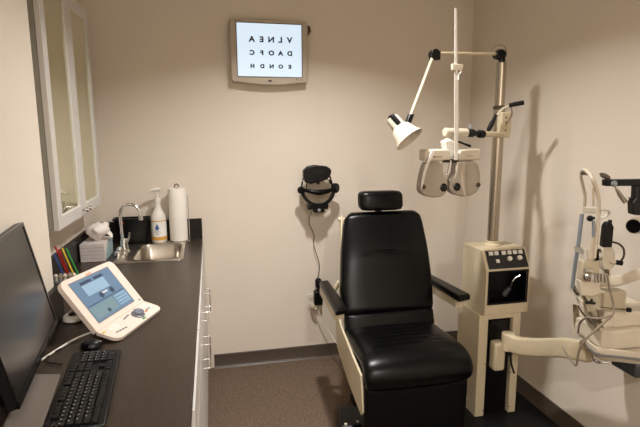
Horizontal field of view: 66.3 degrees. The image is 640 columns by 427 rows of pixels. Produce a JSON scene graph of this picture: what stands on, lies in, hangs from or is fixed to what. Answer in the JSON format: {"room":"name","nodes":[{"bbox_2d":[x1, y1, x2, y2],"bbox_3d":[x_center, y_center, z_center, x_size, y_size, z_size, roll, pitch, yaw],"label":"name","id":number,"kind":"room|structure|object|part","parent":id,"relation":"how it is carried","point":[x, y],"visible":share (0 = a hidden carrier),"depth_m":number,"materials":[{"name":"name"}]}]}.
{"room":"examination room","nodes":[
{"label":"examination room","id":0,"kind":"room"},
{"bbox_2d":[0,0,93,291],"bbox_3d":[-0.906,0.186,0.759,0.260,2.720,5.000,-2,9,-12],"label":"wall","id":1,"kind":"structure","parent":0,"point":[22,191],"depth_m":1.61,"materials":[{"name":"paint"}]},
{"bbox_2d":[27,0,101,230],"bbox_3d":[-1.234,-0.516,2.373,0.159,1.068,0.830,-2,9,-12],"label":"upper cabinet","id":2,"kind":"object","parent":1,"relation":"attached to","point":[58,29],"visible":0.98,"depth_m":2.23,"materials":[{"name":"white wood"}]},
{"bbox_3d":[-1.155,-0.485,2.179,0.022,1.068,0.413,-2,9,-12],"label":"door","id":3,"kind":"part","parent":2,"relation":"part of","materials":[{"name":"white wood"}]},
{"bbox_3d":[-1.155,-0.485,2.179,0.007,0.950,0.295,-2,9,-12],"label":"mirror panel","id":4,"kind":"part","parent":2,"relation":"part of","materials":[{"name":"yellow"}]},
{"bbox_3d":[-1.246,-0.549,2.581,0.007,0.950,0.295,-2,9,-12],"label":"mirror panel","id":5,"kind":"part","parent":2,"relation":"part of","materials":[{"name":"yellow"}]},
{"bbox_3d":[-1.246,-0.549,2.581,0.022,1.068,0.413,-2,9,-12],"label":"door","id":6,"kind":"part","parent":2,"relation":"part of","materials":[{"name":"white wood"}]},
{"bbox_2d":[48,218,202,328],"bbox_3d":[-0.809,0.349,1.817,0.681,0.138,3.046,-2,9,-12],"label":"backsplash","id":7,"kind":"structure","parent":1,"relation":"attached to","point":[195,224],"depth_m":2.65,"materials":[{"name":"laminate"}]},
{"bbox_2d":[76,0,474,367],"bbox_3d":[-0.189,-0.261,3.495,2.865,2.720,0.100,-2,9,-12],"label":"wall","id":8,"kind":"structure","parent":0,"point":[169,110],"depth_m":3.41,"materials":[{"name":"paint"}]},
{"bbox_2d":[229,19,310,85],"bbox_3d":[-0.324,-1.060,3.243,0.538,0.416,0.078,-2,9,-12],"label":"display","id":9,"kind":"object","parent":8,"relation":"attached to","point":[267,52],"visible":1,"depth_m":3.20,"materials":[{"name":"beige plastic"}]},
{"bbox_2d":[307,294,312,308],"bbox_3d":[-0.061,0.648,3.614,0.070,0.115,0.008,-2,9,-12],"label":"wall outlet","id":10,"kind":"object","parent":8,"relation":"attached to","point":[309,296],"visible":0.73,"depth_m":3.60,"materials":[{"name":"white plastic"}]},
{"bbox_2d":[310,302,336,343],"bbox_3d":[0.086,0.805,3.484,0.111,0.260,0.424,-7,11,-36],"label":"plug","id":11,"kind":"object","parent":10,"relation":"attached to","point":[313,307],"visible":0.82,"depth_m":3.58,"materials":[{"name":"beige plastic"}]},
{"bbox_3d":[0.109,0.827,3.460,0.082,0.224,0.361,-6,11,-30],"label":"cord","id":12,"kind":"part","parent":11,"relation":"part of","materials":[{"name":"beige plastic"}]},
{"bbox_2d":[309,211,322,304],"bbox_3d":[-0.038,0.321,3.512,0.071,0.714,0.150,6,11,35],"label":"power adapter","id":13,"kind":"object","parent":8,"relation":"attached to","point":[317,299],"visible":0.88,"depth_m":3.56,"materials":[{"name":"black plastic"}]},
{"bbox_3d":[-0.049,0.230,3.484,0.050,0.525,0.128,4,10,24],"label":"cord","id":14,"kind":"part","parent":13,"relation":"part of","materials":[{"name":"black plastic"}]},
{"bbox_2d":[305,178,330,214],"bbox_3d":[-0.008,-0.140,3.451,0.176,0.283,0.099,-2,9,-12],"label":"wall hook","id":15,"kind":"object","parent":8,"relation":"attached to","point":[325,184],"visible":0.53,"depth_m":3.44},
{"bbox_2d":[297,165,339,212],"bbox_3d":[-0.005,-0.170,3.345,0.297,0.328,0.122,-2,9,-12],"label":"headset","id":16,"kind":"object","parent":15,"relation":"hanging from","point":[312,174],"visible":1,"depth_m":3.30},
{"bbox_3d":[-0.128,-0.159,3.330,0.052,0.051,0.031,7,12,38],"label":"tension knob","id":17,"kind":"part","parent":16,"relation":"part of","materials":[{"name":"black rubber"}]},
{"bbox_3d":[0.105,-0.176,3.380,0.040,0.067,0.068,4,10,26],"label":"tension knob","id":18,"kind":"part","parent":16,"relation":"part of","materials":[{"name":"black rubber"}]},
{"bbox_2d":[214,330,457,368],"bbox_3d":[0.187,1.026,3.726,1.935,0.102,0.018,-2,9,-12],"label":"baseboard","id":19,"kind":"structure","parent":8,"relation":"attached to","point":[255,357],"depth_m":3.62,"materials":[{"name":"plastic"}]},
{"bbox_2d":[208,356,353,426],"bbox_3d":[0.328,1.508,1.250,2.955,0.060,5.200,-2,9,-12],"label":"floor","id":20,"kind":"structure","parent":0,"point":[306,392],"depth_m":3.17,"materials":[{"name":"carpet"}]},
{"bbox_2d":[191,330,203,426],"bbox_3d":[-0.644,0.951,1.661,0.556,0.917,0.582,-2,9,-12],"label":"base cabinet","id":21,"kind":"object","parent":20,"relation":"on","point":[197,411],"visible":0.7,"depth_m":1.64,"materials":[{"name":"white laminate"}]},
{"bbox_3d":[-0.417,0.966,1.714,0.018,0.660,0.580,-2,9,-12],"label":"door","id":22,"kind":"part","parent":21,"relation":"part of","materials":[{"name":"white wood"}]},
{"bbox_2d":[197,277,210,426],"bbox_3d":[-0.788,0.848,2.299,0.556,0.917,0.727,-2,9,-12],"label":"base cabinet","id":23,"kind":"object","parent":20,"relation":"on","point":[201,320],"visible":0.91,"depth_m":2.28,"materials":[{"name":"white wood"}]},
{"bbox_2d":[0,218,202,426],"bbox_3d":[-0.809,0.368,1.820,0.681,0.176,3.046,-2,9,-12],"label":"countertop","id":24,"kind":"structure","parent":23,"relation":"on","point":[154,383],"depth_m":1.68,"materials":[{"name":"laminate"}]},
{"bbox_2d":[0,222,60,426],"bbox_3d":[-0.793,0.279,1.308,0.125,0.437,0.540,-4,10,-20],"label":"computer monitor","id":25,"kind":"object","parent":24,"relation":"on","point":[28,320],"visible":1,"depth_m":1.27,"materials":[{"name":"black plastic"}]},
{"bbox_2d":[53,273,75,283],"bbox_3d":[-1.158,0.310,2.237,0.100,0.083,0.060,-2,9,-12],"label":"pen holder","id":26,"kind":"object","parent":24,"relation":"on","point":[59,278],"visible":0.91,"depth_m":2.22,"materials":[{"name":"white plastic"}]},
{"bbox_2d":[53,254,63,274],"bbox_3d":[-1.167,0.262,2.213,0.056,0.166,0.009,-2,9,-12],"label":"pen","id":27,"kind":"object","parent":26,"relation":"in","point":[55,257],"visible":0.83,"depth_m":2.20,"materials":[{"name":"blue plastic"}]},
{"bbox_2d":[54,246,68,278],"bbox_3d":[-1.159,0.243,2.220,0.067,0.201,0.010,-2,9,-12],"label":"pen","id":28,"kind":"object","parent":26,"relation":"in","point":[56,249],"visible":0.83,"depth_m":2.21,"materials":[{"name":"red plastic"}]},
{"bbox_2d":[58,249,68,272],"bbox_3d":[-1.154,0.249,2.231,0.055,0.184,0.010,-2,9,-12],"label":"pen","id":29,"kind":"object","parent":26,"relation":"in","point":[63,260],"visible":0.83,"depth_m":2.22,"materials":[{"name":"red plastic"}]},
{"bbox_2d":[61,248,73,273],"bbox_3d":[-1.129,0.247,2.220,0.064,0.192,0.009,-2,9,-12],"label":"pencil","id":30,"kind":"object","parent":26,"relation":"in","point":[61,248],"visible":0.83,"depth_m":2.21,"materials":[{"name":"yellow"}]},
{"bbox_2d":[65,248,78,274],"bbox_3d":[-1.115,0.247,2.231,0.068,0.189,0.010,-2,9,-12],"label":"pen","id":31,"kind":"object","parent":26,"relation":"in","point":[67,251],"visible":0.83,"depth_m":2.22,"materials":[{"name":"green plastic"}]},
{"bbox_2d":[63,309,80,322],"bbox_3d":[-0.942,0.388,1.873,0.076,0.043,0.080,-2,9,-12],"label":"gadget","id":32,"kind":"object","parent":24,"relation":"on","point":[71,317],"visible":0.63,"depth_m":1.85,"materials":[{"name":"white plastic"}]},
{"bbox_2d":[45,339,102,364],"bbox_3d":[-0.807,0.440,1.592,0.110,0.029,0.171,4,10,26],"label":"computer mouse","id":33,"kind":"object","parent":24,"relation":"on","point":[90,344],"visible":1,"depth_m":1.61,"materials":[{"name":"black plastic"}]},
{"bbox_2d":[43,349,120,426],"bbox_3d":[-0.648,0.477,1.365,0.138,0.027,0.445,-3,10,-17],"label":"keyboard","id":34,"kind":"object","parent":24,"relation":"on","point":[83,397],"visible":1,"depth_m":1.32,"materials":[{"name":"black plastic"}]},
{"bbox_2d":[79,222,112,262],"bbox_3d":[-1.279,0.153,2.836,0.158,0.202,0.226,-2,9,-12],"label":"tissue box","id":35,"kind":"object","parent":24,"relation":"on","point":[98,247],"visible":1,"depth_m":2.77,"materials":[{"name":"grey cardboard"}]},
{"bbox_2d":[41,262,159,360],"bbox_3d":[-0.784,0.333,1.743,0.225,0.212,0.491,1,9,9],"label":"controller","id":36,"kind":"object","parent":24,"relation":"on","point":[101,296],"visible":1,"depth_m":1.79,"materials":[{"name":"white plastic"},{"name":"grey plastic"},{"name":"beige plastic"}]},
{"bbox_2d":[114,203,142,256],"bbox_3d":[-1.130,0.089,2.895,0.156,0.297,0.164,-2,9,-12],"label":"faucet","id":37,"kind":"object","parent":24,"relation":"on","point":[123,248],"visible":1,"depth_m":2.92,"materials":[{"name":"silver metal"}]},
{"bbox_3d":[-1.173,0.230,2.844,0.040,0.036,0.040,-2,9,-12],"label":"knob","id":38,"kind":"part","parent":37,"relation":"part of","materials":[{"name":"silver metal"}]},
{"bbox_3d":[-1.132,0.046,2.932,0.136,0.224,0.021,-1,9,-7],"label":"spout","id":39,"kind":"part","parent":37,"relation":"part of","materials":[{"name":"silver metal"}]},
{"bbox_2d":[112,216,150,244],"bbox_3d":[-1.223,0.111,3.198,0.228,0.170,0.090,-2,9,-12],"label":"plastic tub","id":40,"kind":"object","parent":24,"relation":"on","point":[138,229],"visible":0.9,"depth_m":3.17,"materials":[{"name":"black plastic"}]},
{"bbox_2d":[113,242,185,263],"bbox_3d":[-1.013,0.305,2.978,0.380,0.156,0.485,-2,9,-12],"label":"sink","id":41,"kind":"object","parent":24,"relation":"in","point":[165,251],"visible":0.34,"depth_m":3.14,"materials":[{"name":"metal"}]},
{"bbox_2d":[149,187,166,242],"bbox_3d":[-1.062,0.009,3.213,0.100,0.363,0.098,-2,9,-12],"label":"pump bottle","id":42,"kind":"object","parent":24,"relation":"on","point":[158,218],"visible":0.99,"depth_m":3.19,"materials":[{"name":"white plastic"}]},
{"bbox_2d":[167,183,190,242],"bbox_3d":[-0.936,-0.005,3.228,0.152,0.386,0.120,-2,9,-12],"label":"towel stand","id":43,"kind":"object","parent":24,"relation":"on","point":[189,239],"visible":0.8,"depth_m":3.23,"materials":[{"name":"silver metal"}]},
{"bbox_2d":[168,187,187,241],"bbox_3d":[-0.936,0.005,3.229,0.113,0.344,0.113,-2,9,-12],"label":"paper towel roll","id":44,"kind":"object","parent":43,"relation":"on","point":[178,228],"visible":0.99,"depth_m":3.19,"materials":[{"name":"white paper"}]},
{"bbox_3d":[-0.563,0.465,2.288,0.018,0.133,0.725,-2,9,-12],"label":"drawer","id":45,"kind":"part","parent":23,"relation":"part of","materials":[{"name":"white wood"}]},
{"bbox_3d":[-0.521,0.891,2.177,0.018,0.660,0.360,-2,9,-12],"label":"door","id":46,"kind":"part","parent":23,"relation":"part of","materials":[{"name":"white wood"}]},
{"bbox_3d":[-0.601,0.835,2.529,0.018,0.660,0.360,-2,9,-12],"label":"door","id":47,"kind":"part","parent":23,"relation":"part of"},
{"bbox_3d":[-0.536,0.482,2.297,0.036,0.007,0.119,-2,9,-12],"label":"handle","id":48,"kind":"part","parent":23,"relation":"part of","materials":[{"name":"silver metal"}]},
{"bbox_3d":[-0.546,0.649,2.372,0.036,0.124,0.007,-2,9,-12],"label":"handle","id":49,"kind":"part","parent":23,"relation":"part of","materials":[{"name":"silver metal"}]},
{"bbox_3d":[-0.525,0.664,2.279,0.036,0.124,0.007,-2,9,-12],"label":"handle","id":50,"kind":"part","parent":23,"relation":"part of","materials":[{"name":"silver metal"}]},
{"bbox_2d":[201,246,210,399],"bbox_3d":[-1.030,0.734,3.008,0.716,0.917,0.763,-2,9,-12],"label":"base cabinet","id":51,"kind":"object","parent":20,"relation":"on","point":[202,264],"visible":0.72,"depth_m":3.00,"materials":[{"name":"white wood"}]},
{"bbox_3d":[-0.727,0.348,3.014,0.018,0.133,0.761,-2,9,-12],"label":"false drawer","id":52,"kind":"part","parent":51,"relation":"part of","materials":[{"name":"white wood"}]},
{"bbox_3d":[-0.683,0.776,2.894,0.018,0.660,0.378,-2,9,-12],"label":"door","id":53,"kind":"part","parent":51,"relation":"part of","materials":[{"name":"white wood"}]},
{"bbox_3d":[-0.766,0.717,3.263,0.018,0.660,0.378,-2,9,-12],"label":"door","id":54,"kind":"part","parent":51,"relation":"part of","materials":[{"name":"white wood"}]},
{"bbox_2d":[319,190,481,426],"bbox_3d":[0.462,0.568,2.707,0.827,1.328,0.841,-2,9,-12],"label":"chair","id":55,"kind":"object","parent":20,"relation":"on","point":[401,369],"visible":1,"depth_m":2.74,"materials":[{"name":"leather"}]},
{"bbox_3d":[0.064,0.505,2.804,0.056,0.048,0.430,-2,9,-10],"label":"arm frame","id":56,"kind":"part","parent":55,"relation":"part of","materials":[{"name":"beige metal"}]},
{"bbox_3d":[0.155,0.769,2.659,0.014,0.407,0.558,-2,9,-12],"label":"panel","id":57,"kind":"part","parent":55,"relation":"part of","materials":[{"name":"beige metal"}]},
{"bbox_2d":[337,407,362,426],"bbox_3d":[0.203,1.066,2.649,0.188,0.354,0.446,-2,9,-12],"label":"switch","id":58,"kind":"object","parent":55,"relation":"attached to","point":[346,416],"depth_m":2.75,"materials":[{"name":"black plastic"}]},
{"bbox_3d":[0.430,0.825,2.710,0.538,0.180,0.420,-2,9,-12],"label":"seat frame","id":59,"kind":"part","parent":55,"relation":"part of","materials":[{"name":"beige metal"}]},
{"bbox_3d":[0.568,1.196,2.821,0.620,0.050,0.700,-2,9,-12],"label":"plate","id":60,"kind":"part","parent":55,"relation":"part of","materials":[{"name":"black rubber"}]},
{"bbox_3d":[0.730,0.472,2.964,0.056,0.048,0.430,-3,10,-16],"label":"arm frame","id":61,"kind":"part","parent":55,"relation":"part of","materials":[{"name":"beige metal"}]},
{"bbox_2d":[466,390,559,426],"bbox_3d":[1.181,1.250,2.563,0.442,0.019,1.440,-2,9,-12],"label":"platform","id":62,"kind":"object","parent":20,"relation":"on","point":[526,414],"visible":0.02,"depth_m":2.86,"materials":[{"name":"black rubber"}]},
{"bbox_2d":[457,62,639,416],"bbox_3d":[1.133,0.241,2.395,0.501,2.024,1.250,-4,10,-23],"label":"stand","id":63,"kind":"object","parent":62,"relation":"on","point":[489,321],"depth_m":2.80,"materials":[{"name":"beige metal"}]},
{"bbox_2d":[387,45,506,149],"bbox_3d":[0.690,-0.620,2.571,0.778,0.558,0.173,-6,11,-32],"label":"lamp","id":64,"kind":"object","parent":63,"relation":"attached to","point":[405,133],"visible":1,"depth_m":2.47,"materials":[{"name":"white metal"}]},
{"bbox_2d":[388,114,400,124],"bbox_3d":[0.367,-0.464,2.425,0.052,0.060,0.070,-2,9,-12],"label":"switch","id":65,"kind":"object","parent":64,"relation":"attached to","point":[393,119],"depth_m":2.41,"materials":[{"name":"black plastic"}]},
{"bbox_3d":[0.425,-0.402,2.422,0.164,0.178,0.164,-2,9,-12],"label":"lamp shade","id":66,"kind":"part","parent":64,"relation":"part of","materials":[{"name":"white metal"}]},
{"bbox_3d":[0.518,-0.647,2.493,0.018,0.316,0.210,8,13,43],"label":"arm","id":67,"kind":"part","parent":64,"relation":"part of"},
{"bbox_3d":[0.795,-0.857,2.625,0.423,0.038,0.017,-4,10,-23],"label":"arm","id":68,"kind":"part","parent":64,"relation":"part of","materials":[{"name":"beige metal"}]},
{"bbox_2d":[416,8,480,197],"bbox_3d":[0.652,-0.534,2.442,0.330,0.907,0.123,-2,9,-12],"label":"phoropter","id":69,"kind":"object","parent":63,"relation":"hanging from","point":[463,180],"visible":1,"depth_m":2.46,"materials":[{"name":"white plastic"},{"name":"beige plastic"},{"name":"black plastic"}]},
{"bbox_3d":[0.536,-0.215,2.430,0.073,0.199,0.010,-2,9,-12],"label":"edge trim","id":70,"kind":"part","parent":69,"relation":"part of","materials":[{"name":"white plastic"}]},
{"bbox_3d":[0.663,-0.621,2.386,0.046,0.718,0.004,-2,9,-12],"label":"point rod","id":71,"kind":"part","parent":69,"relation":"part of","materials":[{"name":"white plastic"}]},
{"bbox_3d":[0.729,-0.173,2.482,0.035,0.178,0.006,-2,9,-12],"label":"edge trim","id":72,"kind":"part","parent":69,"relation":"part of","materials":[{"name":"beige plastic"}]},
{"bbox_3d":[0.719,-0.346,2.441,0.067,0.035,0.014,1,9,6],"label":"tilt lever","id":73,"kind":"part","parent":69,"relation":"part of","materials":[{"name":"black plastic"}]},
{"bbox_3d":[0.942,-0.429,2.657,0.219,0.033,0.029,-8,12,-41],"label":"phoropter arm","id":74,"kind":"part","parent":63,"relation":"part of","materials":[{"name":"beige metal"}]},
{"bbox_3d":[1.028,0.888,2.886,0.158,0.589,0.020,-2,9,-12],"label":"recess panel","id":75,"kind":"part","parent":63,"relation":"part of","materials":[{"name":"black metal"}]},
{"bbox_3d":[0.993,-0.552,2.659,0.084,0.073,0.017,0,9,3],"label":"clutch lever","id":76,"kind":"part","parent":63,"relation":"part of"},
{"bbox_3d":[1.057,0.258,2.772,0.248,0.094,0.055,-2,9,-12],"label":"control panel","id":77,"kind":"part","parent":63,"relation":"part of","materials":[{"name":"black plastic"}]},
{"bbox_3d":[1.088,0.411,2.794,0.098,0.133,0.035,3,10,17],"label":"diagnostic handle","id":78,"kind":"part","parent":63,"relation":"part of","materials":[{"name":"silver metal"}]},
{"bbox_3d":[1.086,0.846,2.778,0.051,0.135,0.026,-2,9,-12],"label":"lock lever","id":79,"kind":"part","parent":63,"relation":"part of","materials":[{"name":"black metal"}]},
{"bbox_3d":[1.164,0.680,2.507,0.075,0.265,0.543,-3,10,-19],"label":"swing arm","id":80,"kind":"part","parent":63,"relation":"part of","materials":[{"name":"beige metal"}]},
{"bbox_2d":[562,168,639,365],"bbox_3d":[1.253,0.221,2.074,0.435,0.823,0.305,-2,9,-12],"label":"lamp","id":81,"kind":"object","parent":63,"relation":"on","point":[610,319],"visible":1,"depth_m":2.07,"materials":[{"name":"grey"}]},
{"bbox_3d":[1.168,0.485,2.230,0.057,0.154,0.001,-2,9,-12],"label":"frame leg","id":82,"kind":"part","parent":81,"relation":"part of","materials":[{"name":"beige plastic"}]},
{"bbox_3d":[1.139,0.175,2.173,0.036,0.350,0.016,-2,9,-12],"label":"chin rest post","id":83,"kind":"part","parent":81,"relation":"part of","materials":[{"name":"grey"}]},
{"bbox_3d":[1.142,-0.104,2.129,0.043,0.154,0.013,-2,9,-12],"label":"forehead frame","id":84,"kind":"part","parent":81,"relation":"part of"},
{"bbox_3d":[1.132,0.311,2.069,0.115,0.073,0.040,-2,9,-12],"label":"frame","id":85,"kind":"part","parent":81,"relation":"part of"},
{"bbox_3d":[1.110,0.261,2.023,0.042,0.031,0.042,-2,9,-12],"label":"chin knob","id":86,"kind":"part","parent":81,"relation":"part of","materials":[{"name":"silver metal"}]},
{"bbox_3d":[1.112,-0.007,2.062,0.059,0.367,0.163,-1,9,-3],"label":"forehead frame","id":87,"kind":"part","parent":81,"relation":"part of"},
{"bbox_3d":[1.102,0.020,1.995,0.032,0.025,0.025,-2,9,-12],"label":"height knob","id":88,"kind":"part","parent":81,"relation":"part of","materials":[{"name":"black plastic"}]},
{"bbox_3d":[1.158,0.423,2.072,0.129,0.164,0.001,-2,9,-12],"label":"frame leg","id":89,"kind":"part","parent":81,"relation":"part of","materials":[{"name":"beige plastic"}]},
{"bbox_3d":[1.105,-0.069,1.981,0.018,0.079,0.009,-2,9,-12],"label":"frame rod","id":90,"kind":"part","parent":81,"relation":"part of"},
{"bbox_3d":[1.119,0.064,2.006,0.018,0.068,0.012,-2,9,-12],"label":"chin rest post","id":91,"kind":"part","parent":81,"relation":"part of","materials":[{"name":"grey"}]},
{"bbox_3d":[1.161,0.268,2.042,0.016,0.041,0.010,-2,9,-12],"label":"guide post","id":92,"kind":"part","parent":81,"relation":"part of","materials":[{"name":"silver metal"}]},
{"bbox_3d":[1.332,0.438,2.187,0.250,0.067,0.170,-2,9,-12],"label":"slide rail","id":93,"kind":"part","parent":81,"relation":"part of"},
{"bbox_3d":[1.175,-0.119,1.958,0.026,0.026,0.008,0,9,2],"label":"arm knob","id":94,"kind":"part","parent":81,"relation":"part of","materials":[{"name":"grey metal"}]},
{"bbox_3d":[1.269,0.209,2.079,0.027,0.023,0.021,1,9,11],"label":"centering knob","id":95,"kind":"part","parent":81,"relation":"part of","materials":[{"name":"black plastic"}]},
{"bbox_3d":[1.273,0.262,2.042,0.037,0.132,0.199,-6,11,-31],"label":"microscope arm","id":96,"kind":"part","parent":81,"relation":"part of"},
{"bbox_3d":[1.216,-0.125,1.966,0.150,0.030,0.030,1,9,8],"label":"arm","id":97,"kind":"part","parent":81,"relation":"part of","materials":[{"name":"black metal"}]},
{"bbox_3d":[1.205,-0.071,1.962,0.057,0.063,0.019,-2,9,-12],"label":"lever handle","id":98,"kind":"part","parent":81,"relation":"part of","materials":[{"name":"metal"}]},
{"bbox_3d":[1.327,0.585,2.112,0.337,0.014,0.429,-2,9,-12],"label":"table trim","id":99,"kind":"part","parent":63,"relation":"part of","materials":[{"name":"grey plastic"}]},
{"bbox_2d":[464,0,639,426],"bbox_3d":[1.714,0.079,1.333,0.100,2.720,5.000,-2,9,-12],"label":"wall","id":100,"kind":"structure","parent":0,"point":[574,65],"depth_m":2.75,"materials":[{"name":"paint"}]},
{"bbox_2d":[516,374,584,426],"bbox_3d":[1.663,1.373,1.530,0.018,0.102,5.000,-2,9,-12],"label":"baseboard","id":101,"kind":"structure","parent":100,"relation":"attached to","point":[548,407],"depth_m":2.93,"materials":[{"name":"plastic"}]}
]}

